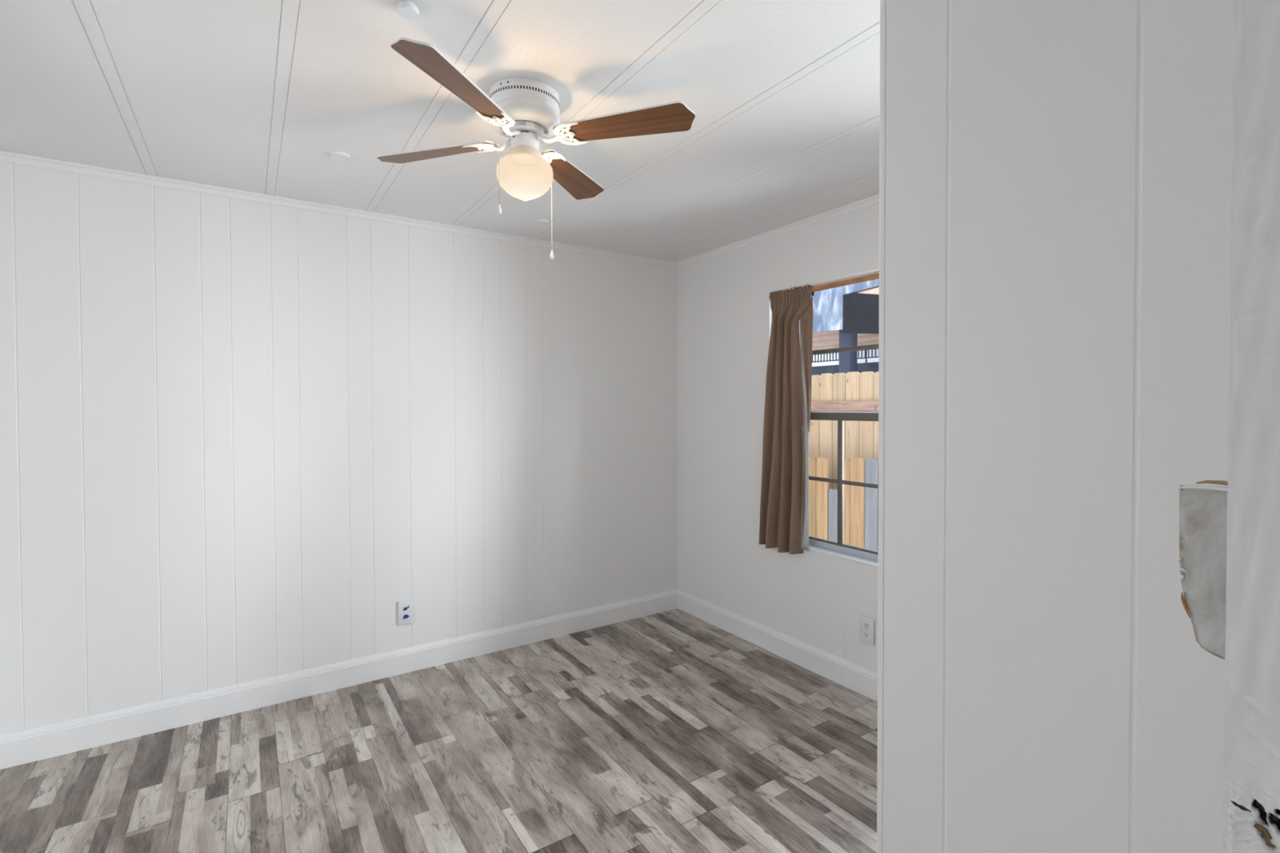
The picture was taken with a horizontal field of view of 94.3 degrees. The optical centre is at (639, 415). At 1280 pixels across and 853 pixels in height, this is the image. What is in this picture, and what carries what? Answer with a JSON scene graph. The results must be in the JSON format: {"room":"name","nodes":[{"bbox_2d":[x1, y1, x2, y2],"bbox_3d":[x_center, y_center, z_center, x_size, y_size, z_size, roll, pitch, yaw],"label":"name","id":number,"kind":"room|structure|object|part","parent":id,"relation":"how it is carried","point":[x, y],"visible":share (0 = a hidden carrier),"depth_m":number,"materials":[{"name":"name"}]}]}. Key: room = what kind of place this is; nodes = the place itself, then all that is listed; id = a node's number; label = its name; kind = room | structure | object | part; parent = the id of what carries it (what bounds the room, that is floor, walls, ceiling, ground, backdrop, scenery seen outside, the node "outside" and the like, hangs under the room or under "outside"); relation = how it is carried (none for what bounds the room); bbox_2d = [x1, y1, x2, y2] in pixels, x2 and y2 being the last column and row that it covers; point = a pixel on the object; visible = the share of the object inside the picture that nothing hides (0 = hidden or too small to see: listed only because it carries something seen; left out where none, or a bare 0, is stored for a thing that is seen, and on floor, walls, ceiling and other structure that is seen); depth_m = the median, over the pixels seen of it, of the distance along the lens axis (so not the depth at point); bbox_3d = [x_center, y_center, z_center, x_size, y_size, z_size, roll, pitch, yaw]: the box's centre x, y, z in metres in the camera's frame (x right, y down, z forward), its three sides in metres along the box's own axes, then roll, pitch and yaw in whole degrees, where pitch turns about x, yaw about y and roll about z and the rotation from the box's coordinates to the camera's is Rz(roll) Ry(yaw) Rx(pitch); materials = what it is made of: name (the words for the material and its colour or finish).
{"room":"empty bedroom","nodes":[
{"label":"empty bedroom","id":0,"kind":"room"},
{"bbox_2d":[0,161,677,735],"bbox_3d":[-1.057,0.143,2.943,3.260,2.160,0.120,-1,1,-34],"label":"wall","id":1,"kind":"structure","parent":0,"point":[236,435],"depth_m":2.57,"materials":[{"name":"white paint"}]},
{"bbox_2d":[0,151,676,267],"bbox_3d":[-1.071,-0.920,2.833,3.140,0.030,0.022,-1,1,-34],"label":"trim","id":2,"kind":"structure","parent":1,"relation":"attached to","point":[17,158],"depth_m":2.55,"materials":[{"name":"white wood"}]},
{"bbox_2d":[0,589,677,769],"bbox_3d":[-1.067,1.168,2.869,3.140,0.114,0.016,-1,1,-34],"label":"baseboard","id":3,"kind":"structure","parent":1,"relation":"attached to","point":[20,748],"depth_m":2.57,"materials":[{"name":"white wood"}]},
{"bbox_2d":[398,599,413,625],"bbox_3d":[-1.118,0.937,2.835,0.070,0.114,0.013,-1,1,-34],"label":"wall outlet","id":4,"kind":"object","parent":1,"relation":"attached to","point":[406,608],"visible":1,"depth_m":2.83,"materials":[{"name":"white plastic"}]},
{"bbox_2d":[402,613,409,619],"bbox_3d":[-1.116,0.956,2.832,0.034,0.024,0.005,-1,1,-34],"label":"receptacle","id":5,"kind":"object","parent":4,"relation":"attached to","point":[405,615],"depth_m":2.83,"materials":[{"name":"black"}]},
{"bbox_2d":[402,605,409,611],"bbox_3d":[-1.116,0.917,2.832,0.034,0.024,0.004,-1,1,-34],"label":"receptacle","id":6,"kind":"object","parent":4,"relation":"attached to","point":[405,608],"depth_m":2.83,"materials":[{"name":"black"}]},
{"bbox_2d":[0,608,877,852],"bbox_3d":[0.070,1.299,1.157,3.380,0.100,4.370,-1,1,-34],"label":"floor","id":7,"kind":"structure","parent":0,"point":[672,731],"depth_m":2.10,"materials":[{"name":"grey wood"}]},
{"bbox_2d":[0,0,879,262],"bbox_3d":[-0.022,-0.962,1.232,3.440,0.140,4.750,-1,1,-34],"label":"ceiling","id":8,"kind":"structure","parent":0,"point":[197,77],"depth_m":1.73,"materials":[{"name":"white paint"}]},
{"bbox_2d":[0,137,13,153],"bbox_3d":[-1.408,-0.902,0.872,0.029,0.001,2.880,-1,1,-34],"label":"trim","id":9,"kind":"structure","parent":8,"relation":"attached to","point":[3,147],"depth_m":2.03,"materials":[{"name":"white paint"}]},
{"bbox_2d":[72,0,156,176],"bbox_3d":[-1.083,-0.907,1.087,0.029,0.001,2.880,-1,1,-34],"label":"trim","id":10,"kind":"structure","parent":8,"relation":"attached to","point":[84,8],"depth_m":1.60,"materials":[{"name":"white paint"}]},
{"bbox_2d":[266,0,299,195],"bbox_3d":[-0.763,-0.911,1.299,0.029,0.001,2.880,-1,1,-34],"label":"trim","id":11,"kind":"structure","parent":8,"relation":"attached to","point":[290,7],"depth_m":1.63,"materials":[{"name":"white paint"}]},
{"bbox_2d":[365,0,510,212],"bbox_3d":[-0.441,-0.915,1.512,0.029,0.001,2.880,-1,1,-34],"label":"trim","id":12,"kind":"structure","parent":8,"relation":"attached to","point":[497,6],"depth_m":1.69,"materials":[{"name":"white paint"}]},
{"bbox_2d":[376,36,695,259],"bbox_3d":[-0.332,-0.693,1.712,0.756,0.453,0.729,-1,1,-27],"label":"ceiling fan","id":13,"kind":"object","parent":8,"relation":"hanging from","point":[525,111],"visible":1,"depth_m":1.64,"materials":[{"name":"brown wood"}]},
{"bbox_3d":[-0.616,-0.797,1.796,0.400,0.005,0.112,0,13,17],"label":"blade","id":14,"kind":"part","parent":13,"relation":"part of","materials":[{"name":"brown wood"}]},
{"bbox_3d":[-0.430,-0.792,1.428,0.112,0.005,0.400,13,5,19],"label":"blade","id":15,"kind":"part","parent":13,"relation":"part of","materials":[{"name":"brown wood"}]},
{"bbox_3d":[-0.379,-0.688,1.669,0.004,0.202,0.047,0,1,33],"label":"pull chain","id":16,"kind":"part","parent":13,"relation":"part of","materials":[{"name":"silver metal"}]},
{"bbox_3d":[-0.331,-0.681,1.710,0.161,0.123,0.161,-1,1,-34],"label":"lamp globe","id":17,"kind":"part","parent":13,"relation":"part of","materials":[{"name":"white glass"}]},
{"bbox_3d":[-0.235,-0.801,1.990,0.112,0.005,0.401,-12,-3,19],"label":"blade","id":18,"kind":"part","parent":13,"relation":"part of","materials":[{"name":"brown wood"}]},
{"bbox_3d":[-0.046,-0.796,1.624,0.401,0.005,0.112,0,-11,16],"label":"blade","id":19,"kind":"part","parent":13,"relation":"part of","materials":[{"name":"brown wood"}]},
{"bbox_2d":[451,0,719,226],"bbox_3d":[-0.119,-0.919,1.726,0.029,0.001,2.880,-1,1,-34],"label":"trim","id":20,"kind":"structure","parent":8,"relation":"attached to","point":[706,5],"depth_m":1.57,"materials":[{"name":"white paint"}]},
{"bbox_2d":[526,22,879,238],"bbox_3d":[0.205,-0.924,1.941,0.029,0.001,2.880,-1,1,-34],"label":"trim","id":21,"kind":"structure","parent":8,"relation":"attached to","point":[874,29],"depth_m":1.80,"materials":[{"name":"white paint"}]},
{"bbox_2d":[592,115,879,248],"bbox_3d":[0.534,-0.928,2.159,0.029,0.001,2.880,-1,1,-34],"label":"trim","id":22,"kind":"structure","parent":8,"relation":"attached to","point":[876,119],"depth_m":2.28,"materials":[{"name":"white paint"}]},
{"bbox_2d":[650,173,879,258],"bbox_3d":[0.865,-0.932,2.378,0.029,0.001,2.880,-1,1,-34],"label":"trim","id":23,"kind":"structure","parent":8,"relation":"attached to","point":[875,175],"depth_m":2.73,"materials":[{"name":"white paint"}]},
{"bbox_2d":[676,203,879,673],"bbox_3d":[1.116,0.145,2.506,0.120,2.160,3.010,-1,1,-34],"label":"wall","id":24,"kind":"structure","parent":0,"point":[817,600],"depth_m":3.20,"materials":[{"name":"white paint"}]},
{"bbox_2d":[676,589,877,702],"bbox_3d":[1.031,1.168,2.530,0.016,0.114,2.900,-1,1,-34],"label":"baseboard","id":25,"kind":"structure","parent":24,"relation":"attached to","point":[860,680],"depth_m":2.97,"materials":[{"name":"white wood"}]},
{"bbox_2d":[676,194,879,268],"bbox_3d":[1.024,-0.920,2.495,0.022,0.030,2.900,-1,1,-34],"label":"trim","id":26,"kind":"structure","parent":24,"relation":"attached to","point":[873,200],"depth_m":2.94,"materials":[{"name":"white wood"}]},
{"bbox_2d":[768,272,879,298],"bbox_3d":[0.952,-0.602,2.640,0.022,0.024,1.011,-1,1,-34],"label":"curtain rod","id":27,"kind":"object","parent":24,"relation":"attached to","point":[874,276],"visible":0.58,"depth_m":2.67,"materials":[{"name":"orange wood"}]},
{"bbox_2d":[759,284,814,554],"bbox_3d":[0.721,0.023,2.942,0.099,1.312,0.296,-1,1,-34],"label":"curtain","id":28,"kind":"object","parent":27,"relation":"hanging from","point":[784,526],"visible":0.98,"depth_m":2.92,"materials":[{"name":"brown fabric"}]},
{"bbox_2d":[808,271,879,568],"bbox_3d":[0.989,0.010,2.674,0.104,1.281,1.013,-1,1,-34],"label":"window","id":29,"kind":"structure","parent":24,"relation":"in","point":[838,549],"depth_m":2.78,"materials":[{"name":"white paint"}]},
{"bbox_3d":[0.970,0.644,2.670,0.054,0.012,1.013,-1,1,-34],"label":"sill","id":30,"kind":"part","parent":29,"relation":"part of","materials":[{"name":"white paint"}]},
{"bbox_3d":[1.006,0.297,2.694,0.020,0.625,0.961,-1,1,-34],"label":"sash","id":31,"kind":"part","parent":29,"relation":"part of","materials":[{"name":"brown metal"}]},
{"bbox_3d":[1.013,0.006,2.690,0.045,1.275,1.013,-1,1,-34],"label":"frame","id":32,"kind":"part","parent":29,"relation":"part of","materials":[{"name":"brown wood"}]},
{"bbox_3d":[1.022,-0.311,2.695,0.018,0.622,0.961,-1,1,-34],"label":"sash","id":33,"kind":"part","parent":29,"relation":"part of","materials":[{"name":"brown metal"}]},
{"bbox_2d":[859,614,874,645],"bbox_3d":[0.991,0.935,2.591,0.012,0.114,0.070,-1,1,-34],"label":"wall outlet","id":34,"kind":"object","parent":24,"relation":"attached to","point":[866,624],"visible":1,"depth_m":2.58,"materials":[{"name":"white plastic"}]},
{"bbox_2d":[862,631,869,638],"bbox_3d":[0.988,0.954,2.590,0.004,0.024,0.034,-1,1,-34],"label":"receptacle","id":35,"kind":"object","parent":34,"relation":"attached to","point":[865,633],"depth_m":2.59,"materials":[{"name":"white plastic"}]},
{"bbox_2d":[862,622,869,629],"bbox_3d":[0.988,0.915,2.589,0.004,0.024,0.034,-1,1,-34],"label":"receptacle","id":36,"kind":"object","parent":34,"relation":"attached to","point":[865,624],"depth_m":2.59,"materials":[{"name":"white plastic"}]},
{"bbox_2d":[876,0,1234,852],"bbox_3d":[0.537,0.174,0.737,0.100,2.160,0.481,-1,1,-34],"label":"wall partition","id":37,"kind":"structure","parent":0,"point":[1055,175],"depth_m":0.71,"materials":[{"name":"white paint"}]},
{"bbox_3d":[0.559,0.180,0.397,3.140,2.160,0.110,-1,1,-34],"label":"wall","id":38,"kind":"structure","parent":0,"visible":0},
{"bbox_2d":[1177,0,1279,852],"bbox_3d":[-0.035,0.243,0.014,0.806,2.050,0.129,-1,1,-34],"label":"door","id":39,"kind":"structure","parent":38,"relation":"in","point":[1229,542],"depth_m":0.26,"materials":[{"name":"paint"}]},
{"bbox_3d":[0.259,0.071,0.271,0.006,0.076,0.020,-1,1,-34],"label":"strike plate","id":40,"kind":"part","parent":39,"relation":"part of","materials":[{"name":"paint"}]},
{"label":"outside","id":41,"kind":"structure","parent":0,"visible":0},
{"bbox_3d":[5.018,1.780,9.322,13.880,0.150,20.000,-1,1,-34],"label":"ground","id":42,"kind":"structure","parent":41,"visible":0},
{"bbox_2d":[799,279,879,376],"bbox_3d":[3.438,-0.843,10.396,1.170,5.070,4.400,-1,1,-34],"label":"neighbouring house","id":43,"kind":"structure","parent":42,"relation":"on","point":[845,316],"depth_m":9.74,"materials":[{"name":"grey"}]},
{"bbox_3d":[3.427,-1.034,10.147,0.040,0.170,4.000,-1,1,-34],"label":"porch railing","id":44,"kind":"part","parent":43,"relation":"part of","materials":[{"name":"white wood"}]},
{"bbox_3d":[3.422,-0.248,9.771,0.200,3.900,0.210,-1,1,-34],"label":"porch post","id":45,"kind":"part","parent":43,"relation":"part of","materials":[{"name":"blue paint"}]},
{"bbox_2d":[808,457,878,551],"bbox_3d":[1.817,1.067,5.210,0.055,1.425,2.100,-1,1,-34],"label":"fence","id":46,"kind":"object","parent":42,"relation":"on","point":[860,517],"visible":0.24,"depth_m":5.15,"materials":[{"name":"brown wood"}]},
{"bbox_2d":[808,371,878,489],"bbox_3d":[1.949,0.685,5.472,0.063,2.180,2.600,-1,1,-34],"label":"fence","id":47,"kind":"object","parent":42,"relation":"on","point":[854,391],"visible":0.21,"depth_m":5.54,"materials":[{"name":"brown wood"}]},
{"bbox_3d":[1.939,-0.087,5.454,0.044,0.095,2.600,-1,1,-34],"label":"fence rail","id":48,"kind":"part","parent":47,"relation":"part of","materials":[{"name":"beige wood"}]}
]}

